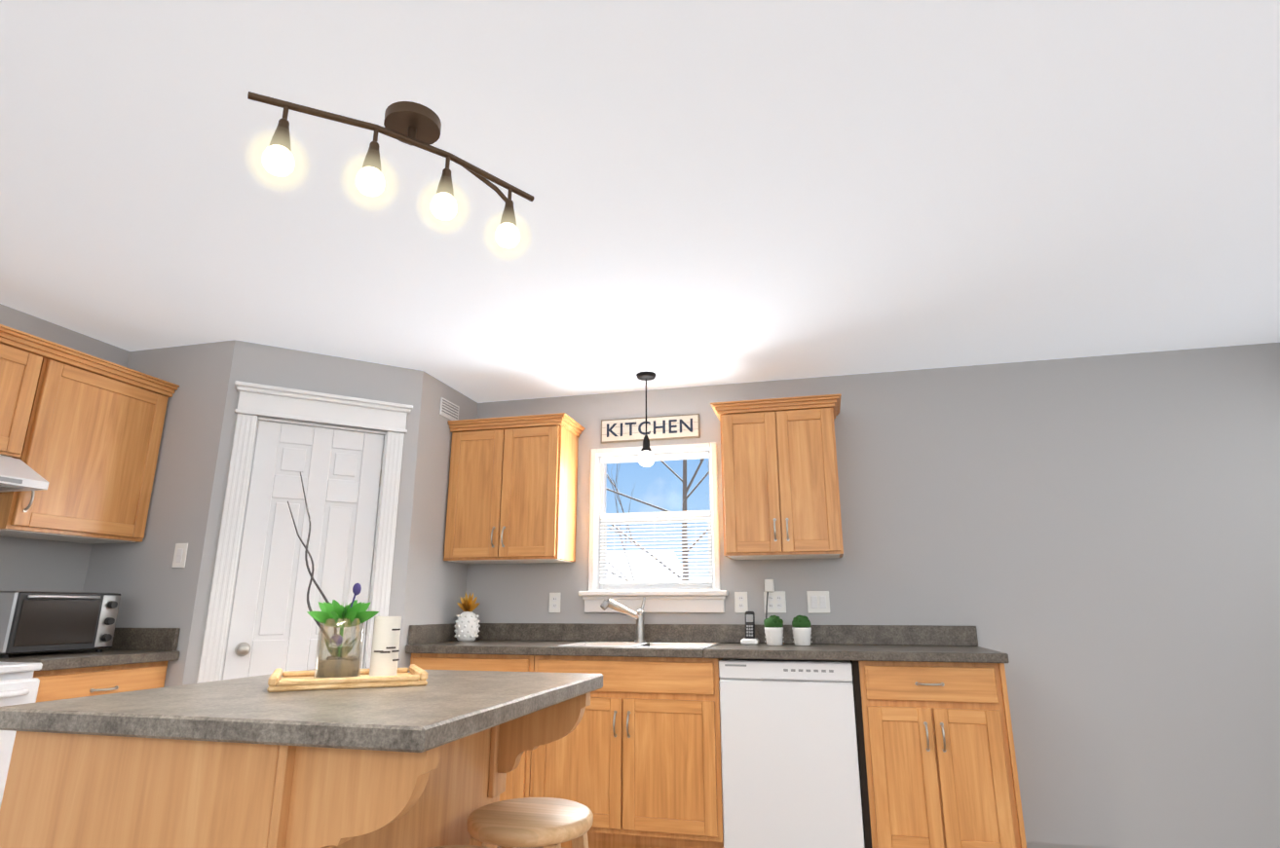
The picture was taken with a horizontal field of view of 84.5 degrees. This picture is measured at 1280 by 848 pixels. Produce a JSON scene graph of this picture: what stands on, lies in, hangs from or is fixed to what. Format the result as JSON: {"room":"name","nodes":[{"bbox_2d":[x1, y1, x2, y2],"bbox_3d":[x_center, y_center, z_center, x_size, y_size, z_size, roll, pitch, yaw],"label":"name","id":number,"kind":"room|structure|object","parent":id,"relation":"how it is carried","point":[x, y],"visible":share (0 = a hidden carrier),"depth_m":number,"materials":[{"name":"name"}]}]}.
{"room":"kitchen","nodes":[
{"label":"kitchen","id":0,"kind":"room"},
{"bbox_2d":[0,303,258,679],"bbox_3d":[-3.256,0.333,1.673,0.150,2.440,6.800,-4,-15,14],"label":"wall","id":1,"kind":"structure","parent":0,"point":[36,565],"depth_m":3.30,"materials":[{"name":"grey paint"}]},
{"bbox_2d":[0,455,48,492],"bbox_3d":[-2.718,0.122,2.546,0.499,0.138,0.774,-4,-15,14],"label":"range hood","id":2,"kind":"object","parent":1,"relation":"attached to","point":[18,475],"visible":1,"depth_m":2.79,"materials":[{"name":"white metal"}]},
{"bbox_2d":[0,328,54,460],"bbox_3d":[-2.762,-0.137,2.799,0.328,0.476,0.453,-4,-15,14],"label":"upper cabinet","id":3,"kind":"object","parent":1,"relation":"attached to","point":[24,363],"depth_m":2.92,"materials":[{"name":"brown wood"}]},
{"bbox_2d":[0,347,179,543],"bbox_3d":[-2.639,0.126,3.229,0.328,0.768,0.682,-4,-15,14],"label":"upper cabinet","id":4,"kind":"object","parent":1,"relation":"attached to","point":[81,432],"depth_m":3.19,"materials":[{"name":"brown wood"}]},
{"bbox_2d":[82,339,235,687],"bbox_3d":[-2.377,0.785,3.403,0.675,2.440,0.090,-4,-15,14],"label":"wall","id":5,"kind":"structure","parent":0,"point":[149,583],"depth_m":3.44,"materials":[{"name":"grey paint"}]},
{"bbox_2d":[90,627,180,650],"bbox_3d":[-2.408,1.004,3.292,0.598,0.100,0.020,-4,-15,14],"label":"backsplash","id":6,"kind":"structure","parent":5,"relation":"attached to","point":[125,639],"depth_m":3.25,"materials":[{"name":"grey stone"}]},
{"bbox_2d":[171,543,188,567],"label":"light switch","id":7,"kind":"object","parent":5,"relation":"attached to","point":[180,551],"depth_m":3.33,"materials":[{"name":"white plastic"}]},
{"bbox_2d":[182,340,423,684],"bbox_3d":[-1.677,0.824,3.553,0.948,2.440,0.090,9,-17,-30],"label":"wall","id":8,"kind":"structure","parent":0,"point":[267,365],"depth_m":3.72,"materials":[{"name":"grey paint"}]},
{"bbox_2d":[196,380,413,683],"bbox_3d":[-1.673,0.926,3.495,0.870,2.214,0.137,9,-17,-30],"label":"door","id":9,"kind":"structure","parent":8,"relation":"attached to","point":[351,478],"depth_m":3.58,"materials":[{"name":"white wood"}]},
{"bbox_2d":[399,372,477,669],"bbox_3d":[-1.208,0.961,4.077,0.090,2.440,0.675,-4,-15,14],"label":"wall","id":10,"kind":"structure","parent":0,"point":[435,590],"depth_m":4.06,"materials":[{"name":"grey paint"}]},
{"bbox_2d":[408,624,456,643],"bbox_3d":[-1.145,1.196,4.028,0.020,0.100,0.618,-4,-15,14],"label":"backsplash","id":11,"kind":"structure","parent":10,"relation":"attached to","point":[427,633],"depth_m":3.92,"materials":[{"name":"grey stone"}]},
{"bbox_2d":[439,397,459,420],"bbox_3d":[-1.164,-0.083,4.314,0.010,0.110,0.220,-4,-15,14],"label":"air vent","id":12,"kind":"object","parent":10,"relation":"in","point":[449,410],"visible":0.94,"depth_m":4.30,"materials":[{"name":"white metal"}]},
{"bbox_2d":[497,846,543,847],"bbox_3d":[-0.033,1.336,0.566,6.800,0.060,6.800,-4,-15,14],"label":"floor","id":13,"kind":"structure","parent":0,"point":[526,847],"depth_m":3.40,"materials":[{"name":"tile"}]},
{"bbox_2d":[0,662,42,808],"bbox_3d":[-2.597,1.125,2.250,0.696,1.200,0.776,-4,-15,14],"label":"range","id":14,"kind":"object","parent":13,"relation":"on","point":[18,684],"visible":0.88,"depth_m":2.51,"materials":[{"name":"white metal"}]},
{"bbox_2d":[33,662,167,703],"bbox_3d":[-2.499,1.451,2.885,0.600,0.890,0.610,-4,-15,14],"label":"base cabinet","id":15,"kind":"object","parent":13,"relation":"on","point":[55,685],"depth_m":2.88,"materials":[{"name":"brown wood"}]},
{"bbox_2d":[0,650,179,674],"bbox_3d":[-2.480,1.000,2.998,0.638,0.040,0.610,-4,-15,14],"label":"countertop","id":16,"kind":"structure","parent":15,"relation":"on","point":[76,659],"depth_m":2.90,"materials":[{"name":"grey stone"}]},
{"bbox_2d":[0,591,120,658],"bbox_3d":[-2.544,0.847,2.999,0.356,0.255,0.440,-4,-15,14],"label":"toaster oven","id":17,"kind":"object","parent":16,"relation":"on","point":[39,621],"visible":1,"depth_m":2.91,"materials":[{"name":"silver metal"}]},
{"bbox_2d":[0,668,602,847],"bbox_3d":[-0.692,1.101,1.624,0.950,0.930,1.005,-4,-15,14],"label":"kitchen island","id":18,"kind":"object","parent":13,"relation":"on","point":[247,763],"visible":0.96,"depth_m":1.31,"materials":[{"name":"brown wood"}]},
{"bbox_2d":[266,664,428,692],"bbox_3d":[-0.750,0.653,1.817,0.360,0.034,0.260,6,-16,-23],"label":"decorative tray","id":19,"kind":"object","parent":18,"relation":"on","point":[302,681],"visible":0.92,"depth_m":1.72,"materials":[{"name":"brown wood"}]},
{"bbox_2d":[287,472,378,678],"bbox_3d":[-0.866,0.386,1.909,0.364,0.571,0.188,-4,-15,14],"label":"decorative vase","id":20,"kind":"object","parent":19,"relation":"on","point":[335,658],"visible":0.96,"depth_m":1.81,"materials":[{"name":"clear glass"}]},
{"bbox_2d":[369,616,401,677],"bbox_3d":[-0.667,0.586,1.851,0.073,0.155,0.076,-4,-15,14],"label":"candle","id":21,"kind":"object","parent":19,"relation":"on","point":[384,658],"visible":0.92,"depth_m":1.83,"materials":[{"name":"white wax"}]},
{"bbox_2d":[427,845,489,847],"bbox_3d":[-0.390,1.183,1.318,0.327,0.623,0.327,-4,-15,14],"label":"stool","id":22,"kind":"object","parent":13,"relation":"on","point":[460,847],"visible":1,"depth_m":1.52,"materials":[{"name":"brown wood"}]},
{"bbox_2d":[410,655,533,801],"bbox_3d":[-0.810,1.694,3.820,0.706,0.890,0.600,-4,-15,14],"label":"base cabinet","id":23,"kind":"object","parent":13,"relation":"on","point":[517,782],"depth_m":3.60,"materials":[{"name":"brown wood"}]},
{"bbox_2d":[467,797,593,847],"bbox_3d":[-0.276,1.284,1.704,0.327,0.623,0.327,-4,-15,14],"label":"stool","id":24,"kind":"object","parent":13,"relation":"on","point":[538,822],"visible":1,"depth_m":1.71,"materials":[{"name":"brown wood"}]},
{"bbox_2d":[529,655,723,847],"bbox_3d":[-0.013,1.643,3.624,0.939,0.890,0.600,-4,-15,14],"label":"base cabinet","id":25,"kind":"object","parent":13,"relation":"on","point":[632,759],"depth_m":3.34,"materials":[{"name":"brown wood"}]},
{"bbox_2d":[405,640,1009,663],"bbox_3d":[0.249,1.172,3.658,2.902,0.040,0.638,-4,-15,14],"label":"countertop","id":26,"kind":"structure","parent":25,"relation":"on","point":[853,653],"depth_m":3.40,"materials":[{"name":"grey stone"}]},
{"bbox_2d":[453,593,480,641],"bbox_3d":[-1.009,1.129,4.128,0.146,0.278,0.148,-4,-15,14],"label":"pineapple","id":27,"kind":"object","parent":26,"relation":"on","point":[467,625],"visible":1,"depth_m":4.08,"materials":[{"name":"white ceramic"}]},
{"bbox_2d":[603,597,646,643],"bbox_3d":[-0.080,1.080,3.890,0.203,0.246,0.171,-4,-15,14],"label":"faucet","id":28,"kind":"object","parent":26,"relation":"on","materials":[{"name":"silver metal"}]},
{"bbox_2d":[557,640,713,647],"bbox_3d":[0.007,1.247,3.698,0.768,0.174,0.448,-4,-15,14],"label":"sink","id":29,"kind":"object","parent":26,"relation":"in","point":[576,643],"depth_m":3.85,"materials":[{"name":"white ceramic"}]},
{"bbox_2d":[740,611,758,645],"bbox_3d":[0.584,1.088,3.759,0.090,0.172,0.110,-4,-15,14],"label":"phone","id":30,"kind":"object","parent":26,"relation":"on","point":[749,640],"visible":1,"depth_m":3.76,"materials":[{"name":"black plastic"}]},
{"bbox_2d":[763,615,783,645],"bbox_3d":[0.702,1.081,3.693,0.101,0.153,0.106,-4,-15,14],"label":"potted plant","id":31,"kind":"object","parent":26,"relation":"on","point":[773,628],"visible":1,"depth_m":3.66,"materials":[{"name":"white ceramic"}]},
{"bbox_2d":[791,614,811,645],"bbox_3d":[0.842,1.074,3.668,0.099,0.154,0.104,-4,-15,14],"label":"potted plant","id":32,"kind":"object","parent":26,"relation":"on","point":[802,629],"visible":1,"depth_m":3.63,"materials":[{"name":"white ceramic"}]},
{"bbox_2d":[718,658,864,847],"bbox_3d":[0.735,1.596,3.420,0.604,0.878,0.582,-4,-15,14],"label":"dishwasher","id":33,"kind":"object","parent":13,"relation":"on","point":[790,772],"visible":0.96,"depth_m":3.17,"materials":[{"name":"white metal"}]},
{"bbox_2d":[851,663,1026,847],"bbox_3d":[1.343,1.556,3.291,0.631,0.890,0.600,-4,-15,14],"label":"base cabinet","id":34,"kind":"object","parent":13,"relation":"on","point":[937,765],"depth_m":3.03,"materials":[{"name":"brown wood"}]},
{"bbox_2d":[0,0,1279,403],"bbox_3d":[-0.033,-1.083,1.198,6.800,0.060,6.800,-4,-15,14],"label":"ceiling","id":35,"kind":"structure","parent":0,"point":[733,191],"depth_m":2.26,"materials":[{"name":"white paint"}]},
{"bbox_2d":[240,91,534,263],"bbox_3d":[-0.633,-0.690,1.926,0.791,0.333,0.212,10,-18,-34],"label":"spotlights","id":36,"kind":"object","parent":35,"relation":"attached to","point":[414,124],"visible":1,"depth_m":1.90,"materials":[{"name":"brown metal"}]},
{"bbox_2d":[636,371,656,466],"bbox_3d":[0.036,-0.025,4.048,0.120,0.547,0.120,-4,-15,14],"label":"pendant light","id":37,"kind":"object","parent":35,"relation":"hanging from","point":[646,457],"visible":1,"depth_m":4.00,"materials":[{"name":"white glass"}]},
{"bbox_2d":[466,342,1279,847],"bbox_3d":[0.784,0.941,4.000,6.500,2.440,0.150,-4,-15,14],"label":"wall","id":38,"kind":"structure","parent":0,"point":[1090,545],"depth_m":3.62,"materials":[{"name":"grey paint"}]},
{"bbox_2d":[548,593,561,612],"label":"outlet","id":39,"kind":"object","parent":38,"relation":"attached to","point":[554,598],"depth_m":4.22,"materials":[{"name":"white plastic"}]},
{"bbox_2d":[601,414,700,443],"bbox_3d":[0.058,0.029,4.337,0.623,0.149,0.021,-4,-15,14],"label":"kitchen sign","id":40,"kind":"object","parent":38,"relation":"attached to","point":[659,428],"visible":0.88,"depth_m":4.33,"materials":[{"name":"beige wood"}]},
{"bbox_2d":[578,442,728,612],"bbox_3d":[0.087,0.622,4.229,0.878,0.986,0.200,-4,-15,14],"label":"window","id":41,"kind":"structure","parent":38,"relation":"in","point":[703,597],"depth_m":4.16,"materials":[{"name":"white"}]},
{"bbox_2d":[599,451,712,583],"bbox_3d":[0.087,0.564,4.244,0.680,0.770,0.030,-4,-15,14],"label":"window blind","id":42,"kind":"object","parent":41,"relation":"attached to","point":[663,457],"visible":0.88,"depth_m":4.21,"materials":[{"name":"white plastic"}]},
{"bbox_2d":[475,624,978,647],"bbox_3d":[0.335,1.179,3.963,2.882,0.100,0.020,-4,-15,14],"label":"backsplash","id":43,"kind":"structure","parent":38,"relation":"attached to","point":[711,633],"depth_m":3.92,"materials":[{"name":"grey stone"}]},
{"bbox_2d":[734,592,748,613],"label":"outlet","id":44,"kind":"object","parent":38,"relation":"attached to","point":[740,598],"depth_m":3.95,"materials":[{"name":"white plastic"}]},
{"bbox_2d":[763,579,786,619],"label":"outlet","id":45,"kind":"object","parent":38,"relation":"attached to","point":[774,601],"depth_m":3.91,"materials":[{"name":"white plastic"}]},
{"bbox_2d":[806,591,829,613],"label":"light switch","id":46,"kind":"object","parent":38,"relation":"attached to","point":[818,602],"depth_m":3.85,"materials":[{"name":"white plastic"}]},
{"label":"outside","id":47,"kind":"structure","parent":0,"visible":0},
{"bbox_2d":[605,458,710,580],"bbox_3d":[2.038,-3.932,24.055,48.000,26.000,0.001,-4,-15,14],"label":"sky","id":48,"kind":"structure","parent":47,"point":[658,493],"depth_m":22.78,"materials":[{"name":"blue"}]},
{"label":"ground","id":49,"kind":"structure","parent":47,"visible":0},
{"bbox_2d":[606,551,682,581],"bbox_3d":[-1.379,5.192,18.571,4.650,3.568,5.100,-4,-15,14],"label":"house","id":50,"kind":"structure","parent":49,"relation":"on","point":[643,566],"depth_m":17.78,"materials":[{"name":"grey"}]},
{"bbox_2d":[606,458,709,581],"bbox_3d":[-0.338,1.410,10.963,4.598,7.046,1.428,-4,-15,14],"label":"tree","id":51,"kind":"object","parent":49,"relation":"on","point":[685,489],"depth_m":10.84,"materials":[{"name":"brown plant"}]}
]}

